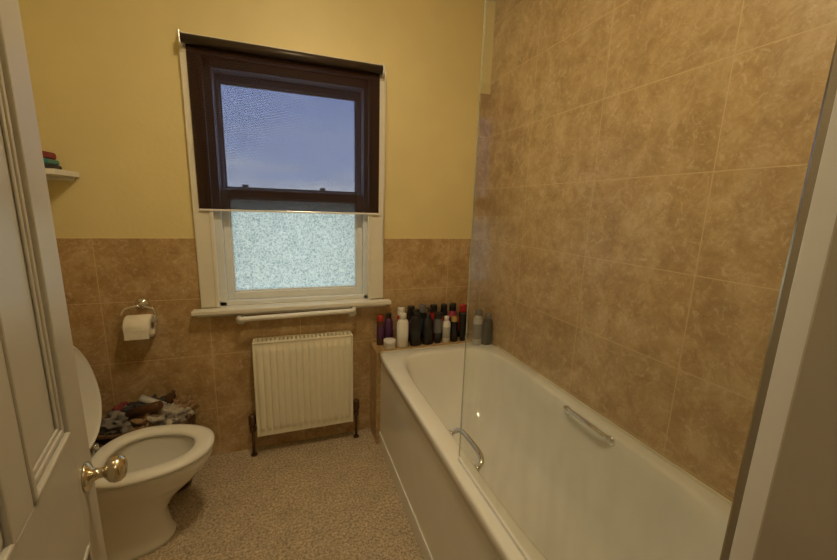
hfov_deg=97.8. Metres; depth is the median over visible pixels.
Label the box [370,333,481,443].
tiled ledge
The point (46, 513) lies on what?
door
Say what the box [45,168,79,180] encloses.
wall shelf
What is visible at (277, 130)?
roller blind
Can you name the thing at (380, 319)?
aerosol can
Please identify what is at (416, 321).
bottle
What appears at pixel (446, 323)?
shampoo bottle
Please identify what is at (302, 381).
radiator
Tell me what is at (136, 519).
toilet
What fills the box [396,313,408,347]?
lotion bottle
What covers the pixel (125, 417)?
storage basket
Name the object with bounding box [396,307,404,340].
shampoo bottle
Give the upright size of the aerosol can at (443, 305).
0.235 m
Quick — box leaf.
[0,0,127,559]
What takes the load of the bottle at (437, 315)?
on the tiled ledge
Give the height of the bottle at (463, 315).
0.190 m
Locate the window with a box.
[191,211,390,317]
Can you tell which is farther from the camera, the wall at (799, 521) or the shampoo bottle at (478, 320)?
the shampoo bottle at (478, 320)
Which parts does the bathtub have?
bath panel, grab handle, grab handle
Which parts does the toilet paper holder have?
arm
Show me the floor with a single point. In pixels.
(335, 496)
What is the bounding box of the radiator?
[248,330,358,456]
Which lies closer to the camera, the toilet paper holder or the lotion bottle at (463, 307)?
the toilet paper holder
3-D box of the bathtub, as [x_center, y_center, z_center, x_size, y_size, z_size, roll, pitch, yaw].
[0.393,0.874,1.574,0.749,0.624,1.710,-2,12,-20]
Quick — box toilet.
[73,346,214,559]
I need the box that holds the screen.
[458,39,836,559]
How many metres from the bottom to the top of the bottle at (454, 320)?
0.165 m
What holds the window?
in the wall at (105, 75)
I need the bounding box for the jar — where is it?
[383,338,395,349]
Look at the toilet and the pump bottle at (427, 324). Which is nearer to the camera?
the toilet
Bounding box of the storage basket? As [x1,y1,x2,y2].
[95,390,199,492]
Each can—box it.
[376,315,383,344]
[440,303,446,338]
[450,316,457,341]
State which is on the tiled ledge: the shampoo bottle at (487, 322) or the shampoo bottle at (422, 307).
the shampoo bottle at (422, 307)
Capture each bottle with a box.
[384,312,392,338]
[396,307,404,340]
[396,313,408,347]
[406,305,414,341]
[410,309,421,345]
[419,304,425,339]
[422,307,432,344]
[430,304,436,339]
[434,312,442,343]
[442,316,450,342]
[449,303,455,322]
[458,304,466,336]
[459,312,466,340]
[472,309,482,345]
[482,313,492,344]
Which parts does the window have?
box frame, lower sash, lower sash glass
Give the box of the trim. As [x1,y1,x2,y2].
[177,31,385,307]
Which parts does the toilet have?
lid, bowl, seat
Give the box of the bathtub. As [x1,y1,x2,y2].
[379,341,731,559]
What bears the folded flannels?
on the wall shelf
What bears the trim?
attached to the wall at (105, 75)
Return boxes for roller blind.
[177,29,385,243]
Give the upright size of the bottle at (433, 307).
0.235 m
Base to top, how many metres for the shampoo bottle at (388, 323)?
0.200 m
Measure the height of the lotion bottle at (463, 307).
0.225 m
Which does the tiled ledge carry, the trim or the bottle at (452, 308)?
the bottle at (452, 308)
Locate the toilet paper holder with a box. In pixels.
[120,298,157,340]
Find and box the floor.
[136,428,423,559]
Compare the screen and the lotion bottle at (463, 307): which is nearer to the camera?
the screen
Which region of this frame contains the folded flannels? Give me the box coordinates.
[42,151,61,169]
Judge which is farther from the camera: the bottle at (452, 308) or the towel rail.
the bottle at (452, 308)
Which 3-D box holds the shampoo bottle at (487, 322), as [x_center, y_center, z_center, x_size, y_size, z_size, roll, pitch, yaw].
[0.444,0.313,2.352,0.066,0.205,0.053,-2,12,-20]
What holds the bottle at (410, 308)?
on the tiled ledge
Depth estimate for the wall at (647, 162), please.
1.31 m
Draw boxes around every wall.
[18,0,495,455]
[477,0,836,501]
[752,215,836,559]
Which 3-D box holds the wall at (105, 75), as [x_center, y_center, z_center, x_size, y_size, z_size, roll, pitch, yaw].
[-0.730,-0.338,2.197,2.560,2.700,0.288,-2,12,-20]
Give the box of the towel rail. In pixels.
[235,307,356,323]
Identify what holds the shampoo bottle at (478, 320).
on the bathtub
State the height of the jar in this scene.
0.055 m

